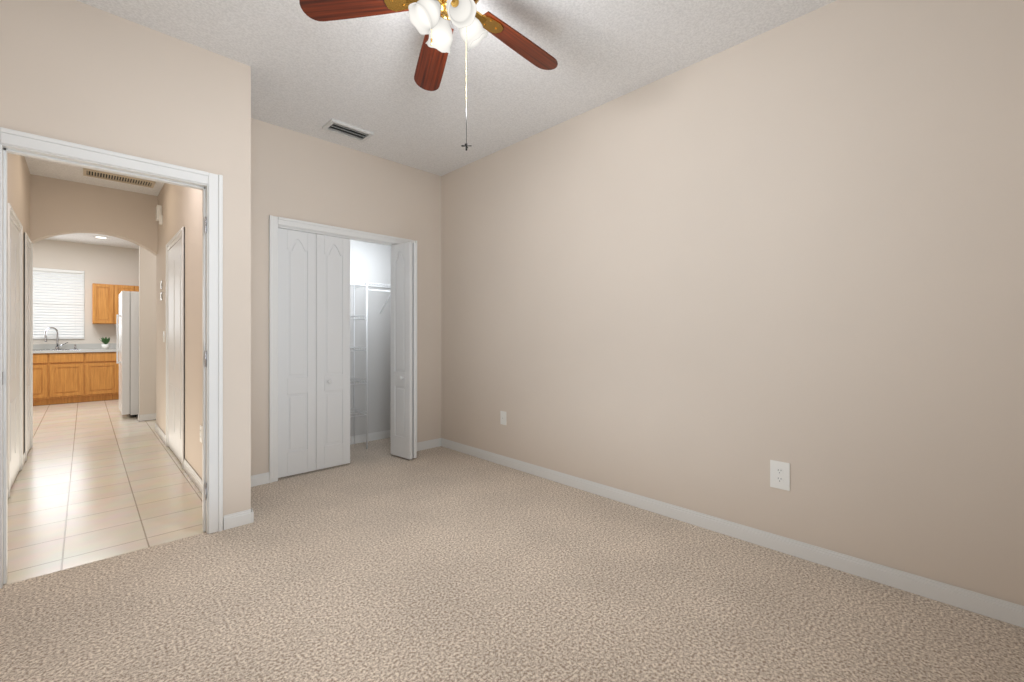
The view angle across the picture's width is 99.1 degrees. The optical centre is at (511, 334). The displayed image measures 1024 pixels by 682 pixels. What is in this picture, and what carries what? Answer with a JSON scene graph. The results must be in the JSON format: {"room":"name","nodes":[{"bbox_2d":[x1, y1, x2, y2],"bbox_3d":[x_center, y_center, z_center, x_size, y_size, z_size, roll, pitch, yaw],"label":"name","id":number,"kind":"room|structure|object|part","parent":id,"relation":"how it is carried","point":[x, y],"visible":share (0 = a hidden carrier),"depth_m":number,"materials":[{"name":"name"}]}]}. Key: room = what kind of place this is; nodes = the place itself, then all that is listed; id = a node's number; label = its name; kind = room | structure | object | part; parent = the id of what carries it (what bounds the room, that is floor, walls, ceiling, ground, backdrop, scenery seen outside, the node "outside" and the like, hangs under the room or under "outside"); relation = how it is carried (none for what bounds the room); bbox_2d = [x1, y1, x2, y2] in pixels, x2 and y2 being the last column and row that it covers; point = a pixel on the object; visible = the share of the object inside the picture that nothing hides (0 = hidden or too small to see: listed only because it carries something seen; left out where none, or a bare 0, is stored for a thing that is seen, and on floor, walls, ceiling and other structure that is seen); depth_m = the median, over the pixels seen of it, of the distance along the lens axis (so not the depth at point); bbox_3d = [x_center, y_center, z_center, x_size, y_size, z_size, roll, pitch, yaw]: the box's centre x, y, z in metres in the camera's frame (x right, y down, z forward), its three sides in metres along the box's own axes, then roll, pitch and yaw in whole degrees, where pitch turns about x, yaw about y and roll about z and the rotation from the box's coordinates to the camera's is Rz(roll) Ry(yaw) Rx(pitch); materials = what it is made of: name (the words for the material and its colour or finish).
{"room":"empty bedroom","nodes":[
{"label":"empty bedroom","id":0,"kind":"room"},
{"bbox_2d":[7,153,29,237],"bbox_3d":[-3.837,-0.250,3.261,0.120,2.820,3.670,0,0,-44],"label":"wall","id":1,"kind":"structure","parent":0,"point":[18,186],"depth_m":3.76,"materials":[{"name":"beige paint"}]},
{"bbox_2d":[7,203,22,497],"bbox_3d":[-3.910,0.110,3.435,0.019,2.100,0.920,0,0,-44],"label":"door frame","id":2,"kind":"structure","parent":1,"relation":"attached to","point":[14,346],"depth_m":3.40,"materials":[{"name":"white wood"}]},
{"bbox_2d":[23,232,32,460],"bbox_3d":[-4.708,0.110,4.249,0.019,2.100,0.680,0,0,-44],"label":"door frame","id":3,"kind":"structure","parent":1,"relation":"attached to","point":[27,344],"depth_m":4.22,"materials":[{"name":"white wood"}]},
{"bbox_2d":[33,239,138,343],"bbox_3d":[-7.551,-0.250,8.211,4.700,2.820,0.100,0,0,-44],"label":"wall","id":4,"kind":"structure","parent":0,"point":[100,264],"depth_m":7.99,"materials":[{"name":"paint"}]},
{"bbox_2d":[33,271,84,338],"bbox_3d":[-8.119,-0.542,7.634,0.920,1.235,0.110,0,0,-44],"label":"kitchen window","id":5,"kind":"structure","parent":4,"relation":"in","point":[62,304],"depth_m":7.79,"materials":[{"name":"white plastic"}]},
{"bbox_2d":[33,267,83,337],"bbox_3d":[-8.114,-0.555,7.629,0.910,1.206,0.054,0,0,-44],"label":"window blinds","id":6,"kind":"object","parent":5,"relation":"attached to","point":[74,328],"visible":0.56,"depth_m":7.72,"materials":[{"name":"white plastic"}]},
{"bbox_2d":[33,343,118,350],"bbox_3d":[-8.116,0.210,7.573,2.940,0.100,0.018,0,0,-44],"label":"backsplash","id":7,"kind":"structure","parent":4,"relation":"attached to","point":[36,347],"depth_m":7.65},
{"bbox_2d":[92,283,138,323],"bbox_3d":[-7.279,-0.560,8.184,0.850,0.720,0.320,0,0,-44],"label":"upper cabinet","id":8,"kind":"object","parent":4,"relation":"attached to","point":[105,303],"visible":0.56,"depth_m":7.90,"materials":[{"name":"brown wood"}]},
{"bbox_2d":[30,174,157,255],"bbox_3d":[-4.660,-1.310,4.919,1.025,0.700,0.150,0,0,-44],"label":"wall","id":9,"kind":"structure","parent":0,"point":[59,207],"depth_m":4.82,"materials":[{"name":"beige paint"}]},
{"bbox_2d":[3,399,205,584],"bbox_3d":[-4.749,1.192,5.350,4.700,0.056,8.110,0,0,-44],"label":"floor","id":10,"kind":"structure","parent":0,"point":[94,481],"depth_m":3.20,"materials":[{"name":"beige tile"}]},
{"bbox_2d":[33,355,56,405],"bbox_3d":[-8.011,0.730,7.270,0.559,0.860,0.598,0,0,-44],"label":"base cabinet","id":11,"kind":"object","parent":10,"relation":"on","point":[44,366],"depth_m":7.18,"materials":[{"name":"brown wood"}]},
{"bbox_2d":[57,351,92,403],"bbox_3d":[-7.707,0.730,7.567,0.559,0.860,0.598,0,0,-44],"label":"base cabinet","id":12,"kind":"object","parent":10,"relation":"on","point":[68,373],"depth_m":7.43,"materials":[{"name":"brown wood"}]},
{"bbox_2d":[33,347,118,354],"bbox_3d":[-7.906,0.280,7.359,2.940,0.040,0.618,0,0,-44],"label":"countertop","id":13,"kind":"structure","parent":12,"relation":"on","point":[86,348],"depth_m":7.50,"materials":[{"name":"white stone"}]},
{"bbox_2d":[101,337,109,348],"bbox_3d":[-7.326,0.146,7.843,0.155,0.228,0.170,0,0,-44],"label":"potted plant","id":14,"kind":"object","parent":13,"relation":"on","point":[105,341],"visible":1,"depth_m":7.82,"materials":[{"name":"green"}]},
{"bbox_2d":[93,351,118,400],"bbox_3d":[-7.395,0.730,7.873,0.584,0.860,0.598,0,0,-44],"label":"base cabinet","id":15,"kind":"object","parent":10,"relation":"on","point":[105,367],"depth_m":7.70,"materials":[{"name":"brown wood"}]},
{"bbox_2d":[116,291,138,416],"bbox_3d":[-5.431,0.275,6.579,0.795,1.769,0.800,0,0,-44],"label":"fridge","id":16,"kind":"object","parent":10,"relation":"on","point":[128,316],"visible":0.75,"depth_m":6.12,"materials":[{"name":"white metal"}]},
{"bbox_2d":[0,0,250,515],"bbox_3d":[-2.135,-0.250,2.276,1.335,2.820,0.120,0,0,-44],"label":"wall","id":17,"kind":"structure","parent":0,"point":[76,72],"depth_m":2.38,"materials":[{"name":"beige paint"}]},
{"bbox_2d":[0,127,222,588],"bbox_3d":[-2.097,0.107,2.313,0.930,2.105,0.158,0,0,-44],"label":"door frame","id":18,"kind":"structure","parent":17,"relation":"attached to","point":[213,182],"depth_m":2.54,"materials":[{"name":"white wood"}]},
{"bbox_2d":[235,508,253,524],"bbox_3d":[-1.858,1.117,2.957,0.016,0.085,0.733,0,0,-44],"label":"baseboard","id":19,"kind":"structure","parent":17,"relation":"attached to","point":[247,515],"depth_m":2.68,"materials":[{"name":"white wood"}]},
{"bbox_2d":[139,246,155,415],"bbox_3d":[-4.269,-0.250,6.667,2.170,2.820,0.100,0,0,-44],"label":"wall","id":20,"kind":"structure","parent":0,"point":[147,331],"depth_m":5.93,"materials":[{"name":"paint"}]},
{"bbox_2d":[138,413,155,420],"bbox_3d":[-4.242,1.117,6.632,2.183,0.085,0.038,0,0,-44],"label":"baseboard","id":21,"kind":"structure","parent":20,"relation":"attached to","point":[144,417],"depth_m":5.92,"materials":[{"name":"white wood"}]},
{"bbox_2d":[156,183,201,479],"bbox_3d":[-3.023,-0.250,4.059,0.110,2.820,3.670,0,0,-44],"label":"wall","id":22,"kind":"structure","parent":0,"point":[181,206],"depth_m":3.67,"materials":[{"name":"beige paint"}]},
{"bbox_2d":[156,205,162,224],"bbox_3d":[-3.984,-1.350,4.930,0.045,0.220,0.180,0,0,-44],"label":"door chime","id":23,"kind":"object","parent":22,"relation":"attached to","point":[159,216],"visible":1,"depth_m":4.90,"materials":[{"name":"white plastic"}]},
{"bbox_2d":[155,423,165,443],"bbox_3d":[-3.983,1.117,4.952,0.013,0.085,1.050,0,0,-44],"label":"baseboard","id":24,"kind":"structure","parent":22,"relation":"attached to","point":[157,429],"depth_m":4.92,"materials":[{"name":"white wood"}]},
{"bbox_2d":[166,227,184,467],"bbox_3d":[-3.233,0.110,4.182,0.019,2.100,1.080,0,0,-44],"label":"door frame","id":25,"kind":"structure","parent":22,"relation":"attached to","point":[175,344],"depth_m":4.13,"materials":[{"name":"white wood"}]},
{"bbox_2d":[183,459,201,492],"bbox_3d":[-2.320,1.117,3.253,0.013,0.085,1.505,0,0,-44],"label":"baseboard","id":26,"kind":"structure","parent":22,"relation":"attached to","point":[193,475],"depth_m":3.46,"materials":[{"name":"white wood"}]},
{"bbox_2d":[200,425,201,442],"bbox_3d":[-2.321,0.740,3.256,0.010,0.120,0.075,0,0,-44],"label":"outlet","id":27,"kind":"object","parent":22,"relation":"attached to","point":[200,433],"visible":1,"depth_m":3.24,"materials":[{"name":"white plastic"}]},
{"bbox_2d":[251,118,440,475],"bbox_3d":[-1.464,-0.250,3.927,1.932,2.820,0.100,0,0,-44],"label":"wall","id":28,"kind":"structure","parent":0,"point":[295,175],"depth_m":3.81,"materials":[{"name":"beige paint"}]},
{"bbox_2d":[251,472,268,486],"bbox_3d":[-2.003,1.117,3.321,0.285,0.085,0.013,0,0,-44],"label":"baseboard","id":29,"kind":"structure","parent":28,"relation":"attached to","point":[259,479],"depth_m":3.37,"materials":[{"name":"white wood"}]},
{"bbox_2d":[269,215,416,482],"bbox_3d":[-1.457,0.112,3.918,1.334,2.097,0.123,0,0,-44],"label":"door frame","id":30,"kind":"structure","parent":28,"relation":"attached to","point":[335,234],"depth_m":3.66,"materials":[{"name":"white wood"}]},
{"bbox_3d":[-1.452,-0.864,3.912,1.196,0.012,0.038,0,0,-44],"label":"closet track rail","id":31,"kind":"part","parent":30,"relation":"part of","materials":[{"name":"white wood"}]},
{"bbox_2d":[391,242,416,458],"bbox_3d":[-1.026,0.145,4.130,0.141,1.998,0.305,0,0,-39],"label":"closet door","id":32,"kind":"structure","parent":30,"relation":"attached to","point":[403,350],"depth_m":4.07,"materials":[{"name":"white wood"}]},
{"bbox_2d":[417,438,438,450],"bbox_3d":[-0.852,1.117,4.447,0.275,0.085,0.015,0,0,-44],"label":"baseboard","id":33,"kind":"structure","parent":28,"relation":"attached to","point":[433,443],"depth_m":4.44,"materials":[{"name":"white wood"}]},
{"bbox_2d":[350,240,390,435],"bbox_3d":[-1.751,-0.250,4.220,1.932,2.820,0.720,0,0,-44],"label":"wall","id":34,"kind":"structure","parent":0,"point":[370,263],"depth_m":4.79,"materials":[{"name":"paint"}]},
{"bbox_2d":[350,430,390,444],"bbox_3d":[-1.718,1.117,4.185,1.924,0.085,0.616,0,0,-44],"label":"baseboard","id":35,"kind":"structure","parent":34,"relation":"attached to","point":[374,436],"depth_m":4.78,"materials":[{"name":"white wood"}]},
{"bbox_2d":[350,281,390,448],"bbox_3d":[-1.824,0.313,4.293,1.923,1.694,0.305,0,0,-44],"label":"wire closet shelf","id":36,"kind":"object","parent":34,"relation":"attached to","point":[366,319],"visible":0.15,"depth_m":4.43,"materials":[{"name":"white metal"}]},
{"bbox_2d":[24,0,835,248],"bbox_3d":[-3.417,-1.700,4.037,4.767,0.080,11.850,0,0,-44],"label":"ceiling","id":37,"kind":"structure","parent":0,"point":[310,77],"depth_m":2.66,"materials":[{"name":"paint"}]},
{"bbox_2d":[83,168,155,187],"bbox_3d":[-4.145,-1.653,4.619,0.560,0.014,0.240,0,0,-44],"label":"ceiling vent","id":38,"kind":"object","parent":37,"relation":"in","point":[116,177],"visible":1,"depth_m":4.60,"materials":[{"name":"beige metal"}]},
{"bbox_2d":[322,118,373,141],"bbox_3d":[-1.324,-1.649,3.532,0.340,0.027,0.190,0,0,-44],"label":"ceiling vent","id":39,"kind":"object","parent":37,"relation":"in","point":[346,130],"visible":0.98,"depth_m":3.52,"materials":[{"name":"white metal"}]},
{"bbox_2d":[299,0,557,150],"bbox_3d":[-0.241,-1.242,1.976,1.223,0.835,1.245,0,0,-44],"label":"ceiling fan","id":40,"kind":"object","parent":37,"relation":"hanging from","point":[430,19],"visible":1,"depth_m":1.99,"materials":[{"name":"brown wood"}]},
{"bbox_3d":[-0.692,-1.478,1.940,0.485,0.007,0.148,-8,-12,-3],"label":"blade","id":41,"kind":"part","parent":40,"relation":"part of","materials":[{"name":"brown wood"}]},
{"bbox_3d":[-0.365,-1.412,1.911,0.128,0.130,0.122,46,-21,-22],"label":"lamp shade","id":42,"kind":"part","parent":40,"relation":"part of","materials":[{"name":"white glass"}]},
{"bbox_3d":[-0.427,-1.478,2.347,0.148,0.007,0.485,13,-12,-19],"label":"blade","id":43,"kind":"part","parent":40,"relation":"part of","materials":[{"name":"brown wood"}]},
{"bbox_3d":[-0.330,-1.412,2.046,0.122,0.130,0.128,0,42,-30],"label":"lamp shade","id":44,"kind":"part","parent":40,"relation":"part of","materials":[{"name":"white glass"}]},
{"bbox_3d":[-0.230,-1.412,1.876,0.122,0.130,0.128,0,-42,-30],"label":"lamp shade","id":45,"kind":"part","parent":40,"relation":"part of","materials":[{"name":"white glass"}]},
{"bbox_3d":[-0.195,-1.412,2.011,0.128,0.130,0.122,-46,21,-22],"label":"lamp shade","id":46,"kind":"part","parent":40,"relation":"part of","materials":[{"name":"white glass"}]},
{"bbox_3d":[0.041,-1.478,2.220,0.485,0.007,0.148,10,6,-39],"label":"blade","id":47,"kind":"part","parent":40,"relation":"part of","materials":[{"name":"brown wood"}]},
{"bbox_2d":[0,437,1023,681],"bbox_3d":[-0.608,1.190,2.099,3.267,0.060,5.150,0,0,-44],"label":"floor","id":48,"kind":"structure","parent":0,"point":[376,561],"depth_m":1.89,"materials":[{"name":"beige carpet"}]},
{"bbox_2d":[441,0,1023,605],"bbox_3d":[0.559,-0.250,3.312,0.100,2.820,5.250,0,0,-44],"label":"wall","id":49,"kind":"structure","parent":0,"point":[715,284],"depth_m":2.31,"materials":[{"name":"beige paint"}]},
{"bbox_2d":[500,411,505,424],"bbox_3d":[-0.080,0.740,3.883,0.015,0.118,0.072,0,0,-44],"label":"electrical outlet","id":50,"kind":"object","parent":49,"relation":"attached to","point":[503,417],"visible":1,"depth_m":3.88,"materials":[{"name":"white plastic"}]},
{"bbox_2d":[439,438,1023,627],"bbox_3d":[0.806,1.117,2.980,0.013,0.085,4.430,0,0,-44],"label":"baseboard","id":51,"kind":"structure","parent":49,"relation":"attached to","point":[989,606],"depth_m":2.28,"materials":[{"name":"white wood"}]},
{"bbox_2d":[770,460,789,490],"bbox_3d":[1.435,0.752,2.339,0.010,0.146,0.092,0,0,-44],"label":"electrical outlet","id":52,"kind":"object","parent":49,"relation":"attached to","point":[779,474],"visible":1,"depth_m":2.34,"materials":[{"name":"white plastic"}]}
]}

